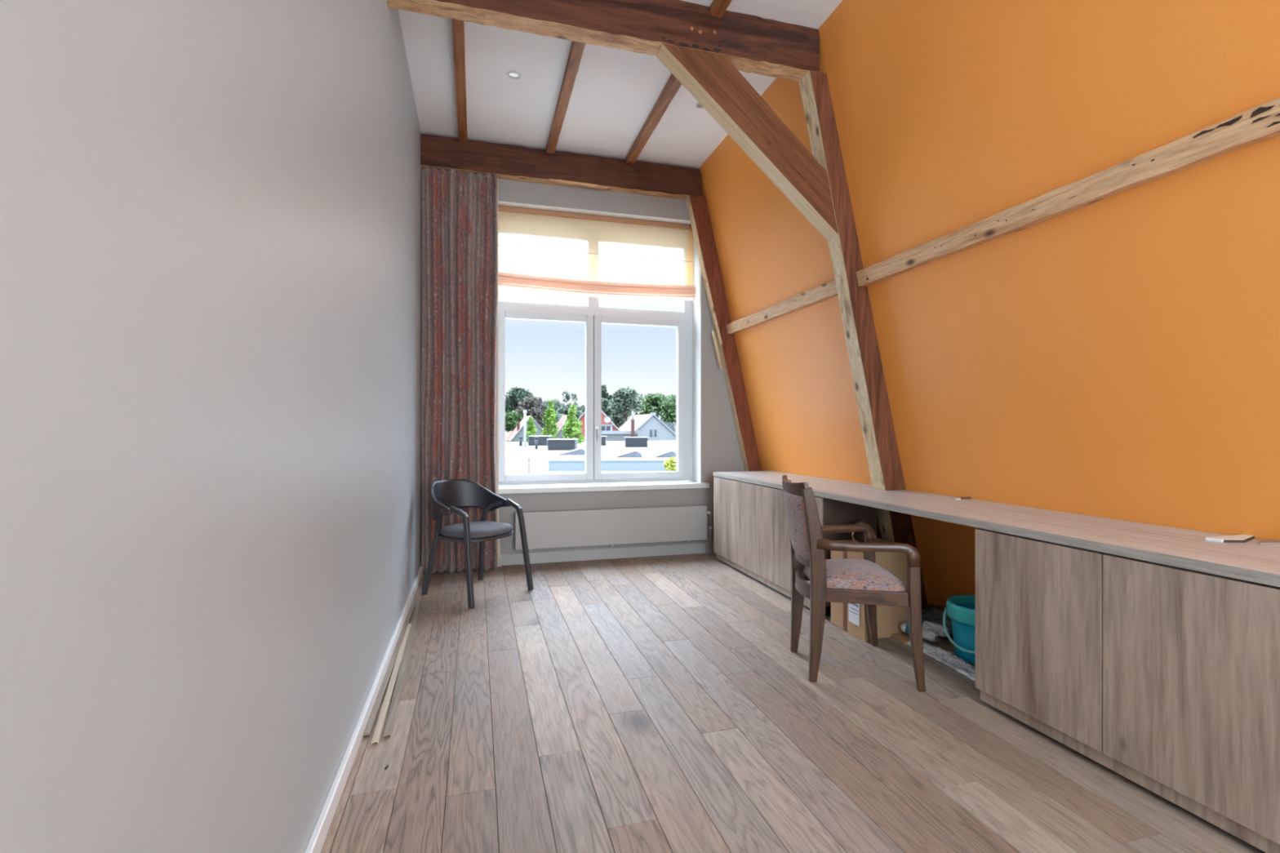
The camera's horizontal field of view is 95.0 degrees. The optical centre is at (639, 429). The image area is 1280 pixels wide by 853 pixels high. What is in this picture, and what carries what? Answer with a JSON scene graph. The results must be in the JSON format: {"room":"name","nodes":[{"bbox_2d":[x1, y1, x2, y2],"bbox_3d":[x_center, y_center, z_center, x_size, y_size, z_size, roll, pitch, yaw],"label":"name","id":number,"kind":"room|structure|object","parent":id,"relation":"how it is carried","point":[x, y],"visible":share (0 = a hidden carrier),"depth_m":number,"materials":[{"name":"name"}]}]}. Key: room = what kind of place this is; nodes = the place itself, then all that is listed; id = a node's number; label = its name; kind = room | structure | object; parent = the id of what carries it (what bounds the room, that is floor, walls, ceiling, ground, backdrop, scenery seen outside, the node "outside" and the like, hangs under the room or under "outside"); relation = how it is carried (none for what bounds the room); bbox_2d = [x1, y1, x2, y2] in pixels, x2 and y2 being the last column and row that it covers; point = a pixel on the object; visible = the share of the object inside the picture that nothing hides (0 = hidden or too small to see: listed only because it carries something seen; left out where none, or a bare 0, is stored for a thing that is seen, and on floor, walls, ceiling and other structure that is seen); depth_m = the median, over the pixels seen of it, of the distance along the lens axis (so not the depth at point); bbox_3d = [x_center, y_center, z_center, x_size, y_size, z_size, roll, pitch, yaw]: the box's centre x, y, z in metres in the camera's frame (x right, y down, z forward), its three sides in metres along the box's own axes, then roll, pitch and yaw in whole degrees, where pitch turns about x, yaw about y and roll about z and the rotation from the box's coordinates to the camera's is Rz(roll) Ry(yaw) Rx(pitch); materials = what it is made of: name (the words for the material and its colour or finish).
{"room":"home office","nodes":[
{"label":"home office","id":0,"kind":"room"},
{"bbox_2d":[0,0,422,852],"bbox_3d":[-0.870,-0.705,1.215,0.150,3.770,8.310,0,0,-16],"label":"wall","id":1,"kind":"structure","parent":0,"point":[211,211],"depth_m":0.95,"materials":[{"name":"grey paint"}]},
{"bbox_2d":[304,564,422,852],"bbox_3d":[-0.761,1.147,1.142,0.020,0.066,7.810,0,0,-16],"label":"baseboard","id":2,"kind":"structure","parent":1,"relation":"attached to","point":[316,842],"depth_m":2.07,"materials":[{"name":"white paint"}]},
{"bbox_2d":[398,0,842,168],"bbox_3d":[0.591,-2.515,1.625,3.185,0.150,8.310,0,0,-16],"label":"ceiling","id":3,"kind":"structure","parent":0,"point":[615,91],"depth_m":4.24,"materials":[{"name":"paint"}]},
{"bbox_2d":[452,18,467,143],"bbox_3d":[-1.226,-2.414,4.003,0.072,0.062,1.830,0,0,-16],"label":"joist","id":4,"kind":"object","parent":3,"relation":"attached to","point":[458,26],"visible":0.91,"depth_m":3.96,"materials":[{"name":"brown wood"}]},
{"bbox_2d":[506,70,521,79],"bbox_3d":[-0.865,-2.438,4.036,0.100,0.011,0.100,0,0,-16],"label":"recessed light","id":5,"kind":"object","parent":3,"relation":"in","point":[513,74],"visible":1,"depth_m":4.04,"materials":[{"name":"white paint"}]},
{"bbox_2d":[546,40,585,154],"bbox_3d":[-0.532,-2.414,4.197,0.074,0.062,1.830,0,0,-16],"label":"joist","id":6,"kind":"object","parent":3,"relation":"attached to","point":[576,50],"visible":0.81,"depth_m":4.17,"materials":[{"name":"brown wood"}]},
{"bbox_2d":[386,0,819,81],"bbox_3d":[-0.102,-2.308,3.302,2.455,0.265,0.126,0,0,-16],"label":"ceiling beam","id":7,"kind":"structure","parent":3,"relation":"attached to","point":[755,44],"depth_m":3.30,"materials":[{"name":"brown wood"}]},
{"bbox_2d":[626,73,681,164],"bbox_3d":[0.155,-2.414,4.390,0.080,0.062,1.830,0,0,-16],"label":"joist","id":8,"kind":"object","parent":3,"relation":"attached to","point":[673,85],"visible":0.65,"depth_m":4.51,"materials":[{"name":"brown wood"}]},
{"bbox_2d":[694,102,704,108],"bbox_3d":[0.463,-2.438,4.406,0.100,0.011,0.100,0,0,-16],"label":"recessed light","id":9,"kind":"object","parent":3,"relation":"in","point":[697,104],"visible":0.42,"depth_m":4.42,"materials":[{"name":"white paint"}]},
{"bbox_2d":[710,0,731,17],"bbox_3d":[0.929,-2.414,1.635,0.076,0.062,3.648,0,0,-16],"label":"joist","id":10,"kind":"object","parent":3,"relation":"attached to","point":[717,7],"visible":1,"depth_m":3.33,"materials":[{"name":"brown wood"}]},
{"bbox_2d":[497,177,745,554],"bbox_3d":[-0.235,-0.630,5.500,3.385,3.620,0.300,0,0,-16],"label":"wall","id":11,"kind":"structure","parent":0,"point":[720,447],"depth_m":5.44,"materials":[{"name":"beige paint"}]},
{"bbox_2d":[420,133,701,199],"bbox_3d":[-0.623,-2.281,5.179,2.465,0.287,0.110,0,0,-16],"label":"ceiling beam","id":12,"kind":"structure","parent":11,"relation":"attached to","point":[508,162],"depth_m":5.11,"materials":[{"name":"brown wood"}]},
{"bbox_2d":[421,166,501,573],"bbox_3d":[-1.481,-0.500,4.872,0.636,3.324,0.227,0,0,-16],"label":"curtain","id":13,"kind":"object","parent":12,"relation":"hanging from","point":[460,362],"visible":0.9,"depth_m":4.88,"materials":[{"name":"multicoloured fabric"}]},
{"bbox_2d":[497,200,709,493],"bbox_3d":[-0.365,-0.707,5.436,2.030,2.530,0.335,0,0,-16],"label":"window","id":14,"kind":"structure","parent":11,"relation":"in","point":[687,322],"depth_m":5.51,"materials":[{"name":"grey paint"}]},
{"bbox_2d":[497,205,696,300],"bbox_3d":[-0.371,-1.585,5.378,1.858,0.753,0.092,0,0,-16],"label":"blind","id":15,"kind":"object","parent":14,"relation":"attached to","point":[535,282],"visible":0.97,"depth_m":5.37,"materials":[{"name":"fabric"}]},
{"bbox_2d":[500,542,713,565],"bbox_3d":[-0.496,1.130,5.264,2.715,0.100,0.014,0,0,-16],"label":"baseboard","id":16,"kind":"structure","parent":11,"relation":"attached to","point":[507,559],"depth_m":5.31,"materials":[{"name":"grey paint"}]},
{"bbox_2d":[512,505,711,554],"bbox_3d":[-0.210,0.948,5.297,1.843,0.464,0.104,0,0,-16],"label":"radiator","id":17,"kind":"object","parent":11,"relation":"attached to","point":[620,526],"visible":1,"depth_m":5.24,"materials":[{"name":"white metal"}]},
{"bbox_2d":[320,552,1265,852],"bbox_3d":[0.794,1.240,1.734,3.535,0.120,8.310,0,0,-16],"label":"floor","id":18,"kind":"structure","parent":0,"point":[657,704],"depth_m":2.20,"materials":[{"name":"brown wood"}]},
{"bbox_2d":[371,623,411,744],"bbox_3d":[-1.185,1.171,2.849,0.026,0.018,1.376,0,0,-17],"label":"wooden strip","id":19,"kind":"object","parent":18,"relation":"on","point":[379,727],"visible":0.91,"depth_m":2.60,"materials":[{"name":"beige wood"}]},
{"bbox_2d":[362,577,424,737],"bbox_3d":[-1.372,1.171,3.406,0.030,0.018,2.420,0,0,-16],"label":"wooden strip","id":20,"kind":"object","parent":18,"relation":"on","point":[371,722],"visible":0.98,"depth_m":2.83,"materials":[{"name":"brown wood"}]},
{"bbox_2d":[383,590,422,737],"bbox_3d":[-1.274,1.171,3.234,0.028,0.018,2.087,0,0,-17],"label":"wooden strip","id":21,"kind":"object","parent":18,"relation":"on","point":[388,727],"visible":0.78,"depth_m":2.76,"materials":[{"name":"brown wood"}]},
{"bbox_2d":[422,479,533,608],"bbox_3d":[-1.211,0.784,4.263,0.658,0.800,0.568,0,0,35],"label":"armchair","id":22,"kind":"object","parent":18,"relation":"on","point":[447,496],"visible":1,"depth_m":4.28,"materials":[{"name":"black painted wood"},{"name":"grey fabric"}]},
{"bbox_2d":[685,195,761,471],"bbox_3d":[0.886,-0.492,5.604,0.921,3.345,0.106,0,0,-16],"label":"timber post","id":23,"kind":"object","parent":18,"relation":"on","point":[725,344],"visible":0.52,"depth_m":5.53,"materials":[{"name":"brown wood"}]},
{"bbox_2d":[713,476,876,617],"bbox_3d":[1.088,0.802,4.512,0.410,0.755,1.702,0,0,-16],"label":"base cabinet","id":24,"kind":"object","parent":18,"relation":"on","point":[751,530],"visible":0.57,"depth_m":4.37,"materials":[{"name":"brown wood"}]},
{"bbox_2d":[782,475,925,692],"bbox_3d":[1.008,0.714,2.925,0.562,0.935,0.581,0,0,1],"label":"armchair","id":25,"kind":"object","parent":18,"relation":"on","point":[855,581],"visible":1,"depth_m":2.73,"materials":[{"name":"brown wood"}]},
{"bbox_2d":[799,70,928,607],"bbox_3d":[1.433,-0.499,3.734,0.877,3.358,0.122,0,0,-16],"label":"timber post","id":26,"kind":"object","parent":18,"relation":"on","point":[884,464],"visible":0.73,"depth_m":3.67,"materials":[{"name":"brown wood"}]},
{"bbox_2d":[656,43,838,240],"bbox_3d":[0.659,-1.686,3.516,1.140,0.980,0.122,0,0,-16],"label":"brace","id":27,"kind":"object","parent":26,"relation":"attached to","point":[711,78],"visible":1,"depth_m":3.48,"materials":[{"name":"brown wood"}]},
{"bbox_2d":[831,537,907,641],"bbox_3d":[1.371,0.930,3.458,0.354,0.500,0.330,0,0,-16],"label":"cardboard box","id":28,"kind":"object","parent":18,"relation":"on","point":[852,618],"visible":0.38,"depth_m":3.33,"materials":[{"name":"brown cardboard"}]},
{"bbox_2d":[849,603,857,615],"bbox_3d":[1.219,0.963,3.343,0.001,0.175,0.080,0,0,-16],"label":"print","id":29,"kind":"object","parent":28,"relation":"attached to","point":[853,607],"depth_m":3.35,"materials":[{"name":"grey paper"}]},
{"bbox_2d":[852,520,875,542],"bbox_3d":[1.305,0.614,3.428,0.123,0.119,0.240,0,0,19],"label":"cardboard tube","id":30,"kind":"object","parent":28,"relation":"on","point":[862,522],"visible":0.44,"depth_m":3.47,"materials":[{"name":"brown cardboard"}]},
{"bbox_2d":[890,632,940,644],"bbox_3d":[1.541,1.170,3.281,0.220,0.020,0.130,0,0,-10],"label":"cardboard offcut","id":31,"kind":"object","parent":18,"relation":"on","point":[904,638],"visible":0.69,"depth_m":3.25,"materials":[{"name":"brown cardboard"}]},
{"bbox_2d":[921,618,950,636],"bbox_3d":[1.605,1.096,3.243,0.067,0.068,0.198,0,0,-40],"label":"wrapped bundle","id":32,"kind":"object","parent":31,"relation":"on","point":[939,629],"visible":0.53,"depth_m":3.20,"materials":[{"name":"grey plastic"}]},
{"bbox_2d":[921,604,953,640],"bbox_3d":[1.771,1.111,3.407,0.237,0.138,0.408,0,0,-16],"label":"plastic bag","id":33,"kind":"object","parent":18,"relation":"on","point":[932,613],"visible":0.34,"depth_m":3.37,"materials":[{"name":"grey plastic"}]},
{"bbox_2d":[906,640,975,681],"bbox_3d":[1.577,1.156,2.934,0.129,0.043,0.670,0,0,-12],"label":"plastic sheet","id":34,"kind":"object","parent":18,"relation":"on","point":[948,659],"visible":0.58,"depth_m":2.94,"materials":[{"name":"grey plastic"}]},
{"bbox_2d":[899,622,937,641],"bbox_3d":[1.528,1.112,3.221,0.063,0.067,0.198,0,0,-40],"label":"wrapped bundle","id":35,"kind":"object","parent":34,"relation":"on","point":[927,634],"visible":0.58,"depth_m":3.17,"materials":[{"name":"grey plastic"}]},
{"bbox_2d":[942,595,975,665],"bbox_3d":[1.747,1.034,2.994,0.316,0.286,0.332,0,0,-16],"label":"bucket","id":36,"kind":"object","parent":18,"relation":"on","point":[961,609],"visible":0.44,"depth_m":2.96,"materials":[{"name":"teal plastic"}]},
{"bbox_2d":[975,528,1279,852],"bbox_3d":[1.929,0.802,1.828,0.581,0.755,1.589,0,0,-16],"label":"base cabinet","id":37,"kind":"object","parent":18,"relation":"on","point":[1166,677],"visible":0.88,"depth_m":1.87,"materials":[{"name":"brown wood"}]},
{"bbox_2d":[713,471,1279,586],"bbox_3d":[1.544,0.404,3.209,0.589,0.034,4.466,0,0,-16],"label":"countertop","id":38,"kind":"structure","parent":37,"relation":"on","point":[1251,561],"depth_m":2.30,"materials":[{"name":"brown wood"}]},
{"bbox_2d":[954,497,971,499],"bbox_3d":[1.786,0.383,3.243,0.114,0.009,0.034,0,0,-25],"label":"outlet","id":39,"kind":"object","parent":38,"relation":"on","point":[964,498],"visible":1,"depth_m":3.24,"materials":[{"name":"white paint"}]},
{"bbox_2d":[1204,534,1254,542],"bbox_3d":[2.050,0.382,2.014,0.255,0.010,0.102,0,0,-16],"label":"sample","id":40,"kind":"object","parent":38,"relation":"on","point":[1237,538],"visible":1,"depth_m":2.01,"materials":[{"name":"white paint"}]},
{"bbox_2d":[1259,539,1279,544],"bbox_3d":[2.150,0.384,1.991,0.164,0.007,0.045,0,0,-16],"label":"sample","id":41,"kind":"object","parent":38,"relation":"on","point":[1265,541],"visible":1,"depth_m":1.97,"materials":[{"name":"brown"}]},
{"bbox_2d":[698,0,1279,606],"bbox_3d":[2.061,-0.670,2.037,1.093,3.740,8.310,0,0,-16],"label":"wall","id":42,"kind":"structure","parent":0,"point":[1117,356],"depth_m":2.59,"materials":[{"name":"orange paint"}]},
{"bbox_2d":[725,279,837,333],"bbox_3d":[1.098,-0.941,4.659,0.085,0.099,1.837,0,0,-16],"label":"purlin","id":43,"kind":"object","parent":42,"relation":"attached to","point":[827,291],"visible":0.88,"depth_m":4.48,"materials":[{"name":"brown wood"}]},
{"bbox_2d":[856,97,1279,286],"bbox_3d":[2.156,-0.934,0.887,0.086,0.099,5.746,0,0,-16],"label":"purlin","id":44,"kind":"object","parent":42,"relation":"attached to","point":[1260,122],"visible":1,"depth_m":2.22,"materials":[{"name":"brown wood"}]},
{"label":"outside","id":45,"kind":"structure","parent":0,"visible":0},
{"bbox_3d":[7.367,10.430,177.572,410.000,0.500,322.000,0,0,-16],"label":"ground","id":46,"kind":"structure","parent":45,"visible":0},
{"bbox_2d":[505,409,523,438],"bbox_3d":[-26.210,3.110,119.967,5.651,14.145,4.723,0,0,-16],"label":"broad tree","id":47,"kind":"object","parent":46,"relation":"on","point":[512,418],"visible":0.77,"depth_m":118.70,"materials":[{"name":"green plant"}]},
{"bbox_2d":[505,386,533,413],"bbox_3d":[-30.058,-0.217,147.244,9.532,20.806,9.576,0,0,-16],"label":"broad tree","id":48,"kind":"object","parent":46,"relation":"on","point":[511,402],"visible":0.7,"depth_m":144.86,"materials":[{"name":"green plant"}]},
{"bbox_2d":[505,415,542,442],"bbox_3d":[-21.807,3.790,113.951,7.600,12.780,8.870,0,0,-19],"label":"house","id":49,"kind":"structure","parent":46,"relation":"on","point":[518,431],"depth_m":110.21,"materials":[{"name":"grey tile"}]},
{"bbox_2d":[515,396,546,426],"bbox_3d":[-22.990,1.616,124.200,6.819,17.137,8.245,0,0,-16],"label":"broad tree","id":50,"kind":"object","parent":46,"relation":"on","point":[534,408],"visible":0.73,"depth_m":122.58,"materials":[{"name":"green plant"}]},
{"bbox_2d":[526,416,537,442],"bbox_3d":[-10.851,4.425,58.072,1.887,11.511,2.202,0,0,-16],"label":"poplar tree","id":51,"kind":"object","parent":46,"relation":"on","point":[531,431],"visible":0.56,"depth_m":57.90,"materials":[{"name":"green plant"}]},
{"bbox_2d":[537,400,559,439],"bbox_3d":[-8.422,3.721,55.114,3.512,12.921,3.511,0,0,13],"label":"poplar tree","id":52,"kind":"object","parent":46,"relation":"on","point":[549,419],"visible":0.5,"depth_m":54.74,"materials":[{"name":"green plant"}]},
{"bbox_2d":[542,399,564,425],"bbox_3d":[-22.935,1.147,153.489,8.465,18.077,8.588,0,0,-16],"label":"broad tree","id":53,"kind":"object","parent":46,"relation":"on","point":[557,404],"visible":0.16,"depth_m":151.94,"materials":[{"name":"green plant"}]},
{"bbox_2d":[553,414,567,439],"bbox_3d":[-15.487,3.590,123.770,6.900,13.180,8.370,0,0,-19],"label":"house","id":54,"kind":"structure","parent":46,"relation":"on","point":[562,421],"depth_m":119.91,"materials":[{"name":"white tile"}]},
{"bbox_2d":[555,404,583,422],"bbox_3d":[-16.798,2.090,139.379,7.594,16.191,7.946,0,0,-16],"label":"broad tree","id":55,"kind":"object","parent":46,"relation":"on","point":[561,411],"visible":0.36,"depth_m":138.30,"materials":[{"name":"green plant"}]},
{"bbox_2d":[562,390,578,405],"bbox_3d":[-19.674,-0.248,162.390,7.166,20.867,5.799,0,0,-16],"label":"tree","id":56,"kind":"object","parent":46,"relation":"on","point":[567,397],"visible":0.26,"depth_m":162.72,"materials":[{"name":"green plant"}]},
{"bbox_2d":[561,404,585,444],"bbox_3d":[-6.112,3.952,52.133,3.331,12.458,2.923,0,0,-16],"label":"poplar tree","id":57,"kind":"object","parent":46,"relation":"on","point":[572,425],"visible":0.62,"depth_m":51.82,"materials":[{"name":"green plant"}]},
{"bbox_2d":[577,404,585,412],"bbox_3d":[-19.618,0.988,194.537,9.990,18.401,9.875,0,0,-16],"label":"broad tree","id":58,"kind":"object","parent":46,"relation":"on","point":[583,406],"visible":0.05,"depth_m":193.99,"materials":[{"name":"green plant"}]},
{"bbox_2d":[505,440,675,460],"bbox_3d":[2.587,5.745,47.371,45.596,8.870,42.495,0,0,-30],"label":"building","id":59,"kind":"structure","parent":46,"relation":"on","point":[609,451],"depth_m":35.10,"materials":[{"name":"white"}]},
{"bbox_2d":[517,436,523,446],"bbox_3d":[-9.159,0.945,44.998,0.445,0.730,0.468,0,0,-16],"label":"vent pipe","id":60,"kind":"object","parent":59,"relation":"on","point":[519,437],"visible":1,"depth_m":44.89,"materials":[{"name":"black metal"}]},
{"bbox_2d":[522,409,527,447],"bbox_3d":[-8.235,-0.030,41.995,0.308,2.680,0.324,0,0,-16],"label":"vent pipe","id":61,"kind":"object","parent":59,"relation":"on","point":[524,411],"visible":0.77,"depth_m":41.92,"materials":[{"name":"grey metal"}]},
{"bbox_2d":[533,436,538,449],"bbox_3d":[-6.710,0.910,37.999,0.342,0.800,0.360,0,0,-16],"label":"vent pipe","id":62,"kind":"object","parent":59,"relation":"on","point":[535,437],"visible":1,"depth_m":37.91,"materials":[{"name":"black metal"}]},
{"bbox_2d":[527,435,551,445],"bbox_3d":[-7.971,0.925,46.740,1.700,0.770,1.700,0,0,0],"label":"box","id":63,"kind":"object","parent":59,"relation":"on","point":[542,440],"visible":0.82,"depth_m":45.92,"materials":[{"name":"black"}]},
{"bbox_2d":[546,439,577,450],"bbox_3d":[-4.836,0.965,36.757,1.780,0.690,1.600,0,0,0],"label":"box","id":64,"kind":"object","parent":59,"relation":"on","point":[553,444],"visible":0.97,"depth_m":36.03,"materials":[{"name":"black"}]},
{"bbox_2d":[556,447,585,455],"bbox_3d":[-3.392,1.150,30.384,1.610,0.320,1.660,0,0,0],"label":"dome","id":65,"kind":"object","parent":59,"relation":"on","point":[580,451],"visible":0.76,"depth_m":29.58,"materials":[{"name":"grey"}]},
{"bbox_2d":[601,435,607,445],"bbox_3d":[-3.275,0.935,46.829,1.200,0.750,1.600,0,0,0],"label":"box","id":66,"kind":"object","parent":59,"relation":"on","point":[603,437],"visible":0.23,"depth_m":46.11,"materials":[{"name":"black"}]},
{"bbox_2d":[615,449,642,457],"bbox_3d":[-0.510,1.155,27.813,1.260,0.310,1.660,0,0,0],"label":"dome","id":67,"kind":"object","parent":59,"relation":"on","point":[634,453],"visible":1,"depth_m":27.01,"materials":[{"name":"grey"}]},
{"bbox_2d":[624,436,648,447],"bbox_3d":[-0.255,0.945,42.722,1.720,0.730,1.600,0,0,0],"label":"box","id":68,"kind":"object","parent":59,"relation":"on","point":[630,442],"visible":1,"depth_m":42.00,"materials":[{"name":"black"}]},
{"bbox_2d":[653,449,675,457],"bbox_3d":[1.201,1.155,27.742,1.110,0.310,1.660,0,0,0],"label":"dome","id":69,"kind":"object","parent":59,"relation":"on","point":[669,453],"visible":0.89,"depth_m":26.94,"materials":[{"name":"grey"}]},
{"bbox_2d":[505,468,683,485],"bbox_3d":[-3.721,5.955,24.401,18.000,8.450,31.000,0,0,-16],"label":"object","id":70,"kind":"structure","parent":46,"relation":"on","point":[508,471],"depth_m":23.53,"materials":[{"name":"white"}]},
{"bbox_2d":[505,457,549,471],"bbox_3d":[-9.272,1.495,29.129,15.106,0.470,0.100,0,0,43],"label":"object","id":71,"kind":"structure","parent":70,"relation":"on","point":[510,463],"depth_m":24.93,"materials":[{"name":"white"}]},
{"bbox_2d":[528,457,529,474],"bbox_3d":[-3.792,1.360,20.019,0.086,0.740,0.090,0,0,-16],"label":"vent pipe","id":72,"kind":"object","parent":70,"relation":"on","point":[528,458],"visible":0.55,"depth_m":20.00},
{"bbox_2d":[548,461,673,471],"bbox_3d":[1.004,1.520,24.246,9.650,0.420,0.050,0,0,-3],"label":"wall","id":73,"kind":"structure","parent":70,"relation":"on","point":[573,465],"depth_m":24.13,"materials":[{"name":"grey"}]},
{"bbox_2d":[546,459,666,462],"bbox_3d":[0.995,1.302,24.299,9.650,0.055,0.240,0,0,-3],"label":"roof parapet","id":74,"kind":"object","parent":73,"relation":"on","point":[564,460],"visible":0.5,"depth_m":24.14,"materials":[{"name":"grey"}]},
{"bbox_2d":[573,410,620,441],"bbox_3d":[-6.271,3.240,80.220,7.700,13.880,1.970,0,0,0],"label":"house","id":75,"kind":"structure","parent":46,"relation":"on","point":[582,418],"depth_m":79.46,"materials":[{"name":"red brick"}]},
{"bbox_2d":[601,385,613,415],"bbox_3d":[-7.730,0.465,120.094,4.765,19.435,5.084,0,0,-16],"label":"pine tree","id":76,"kind":"object","parent":46,"relation":"on","point":[604,394],"visible":0.41,"depth_m":120.59,"materials":[{"name":"green plant"}]},
{"bbox_2d":[601,398,627,425],"bbox_3d":[-8.187,0.885,148.923,10.759,18.604,10.393,0,0,-16],"label":"broad tree","id":77,"kind":"object","parent":46,"relation":"on","point":[617,419],"visible":0.2,"depth_m":148.99,"materials":[{"name":"green plant"}]},
{"bbox_2d":[613,417,625,428],"bbox_3d":[-9.312,1.567,180.980,13.219,17.257,15.227,0,0,-16],"label":"broad tree","id":78,"kind":"object","parent":46,"relation":"on","point":[621,424],"visible":0.03,"depth_m":177.01,"materials":[{"name":"green plant"}]},
{"bbox_2d":[601,431,639,441],"bbox_3d":[-2.696,5.205,75.551,5.200,9.950,3.250,0,0,-1],"label":"extension","id":79,"kind":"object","parent":46,"relation":"on","point":[612,436],"visible":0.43,"depth_m":74.06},
{"bbox_2d":[601,416,613,431],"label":"window","id":80,"kind":"structure","parent":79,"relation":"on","point":[604,427],"depth_m":76.54,"materials":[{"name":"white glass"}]},
{"bbox_2d":[607,386,642,421],"bbox_3d":[-3.449,0.185,135.412,9.258,19.999,7.360,0,0,-16],"label":"broad tree","id":81,"kind":"object","parent":46,"relation":"on","point":[623,397],"visible":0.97,"depth_m":133.88,"materials":[{"name":"green plant"}]},
{"bbox_2d":[631,411,635,436],"bbox_3d":[-0.907,3.980,73.480,0.504,12.400,0.504,0,0,-1],"label":"chimney stack","id":82,"kind":"object","parent":46,"relation":"on","point":[632,420],"visible":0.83,"depth_m":73.27,"materials":[{"name":"red brick"}]},
{"bbox_2d":[618,412,675,440],"bbox_3d":[0.435,3.530,83.980,7.100,13.300,8.790,0,0,-19],"label":"house","id":83,"kind":"structure","parent":46,"relation":"on","point":[650,425],"depth_m":80.33,"materials":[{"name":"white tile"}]},
{"bbox_2d":[638,391,670,417],"bbox_3d":[3.093,1.259,120.410,7.277,17.851,7.441,0,0,-16],"label":"broad tree","id":84,"kind":"object","parent":46,"relation":"on","point":[655,404],"visible":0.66,"depth_m":118.96,"materials":[{"name":"green plant"}]},
{"bbox_2d":[658,416,675,432],"bbox_3d":[4.884,3.440,127.460,4.900,13.480,5.370,0,0,-4],"label":"house","id":85,"kind":"structure","parent":46,"relation":"on","point":[669,425],"depth_m":125.09,"materials":[{"name":"grey tile"}]},
{"bbox_2d":[660,393,675,431],"bbox_3d":[6.865,1.955,104.108,7.020,16.457,6.372,0,0,-16],"label":"broad tree","id":86,"kind":"object","parent":46,"relation":"on","point":[669,409],"visible":0.43,"depth_m":102.52,"materials":[{"name":"green plant"}]},
{"bbox_2d":[663,455,675,471],"bbox_3d":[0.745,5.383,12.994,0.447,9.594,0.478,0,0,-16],"label":"flowering shrub","id":87,"kind":"object","parent":46,"relation":"on","point":[670,464],"visible":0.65,"depth_m":12.90,"materials":[{"name":"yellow plant"}]},
{"bbox_2d":[671,422,675,440],"bbox_3d":[7.482,2.990,143.765,4.900,14.380,5.370,0,0,-4],"label":"house","id":88,"kind":"structure","parent":46,"relation":"on","point":[673,424],"depth_m":141.37,"materials":[{"name":"grey tile"}]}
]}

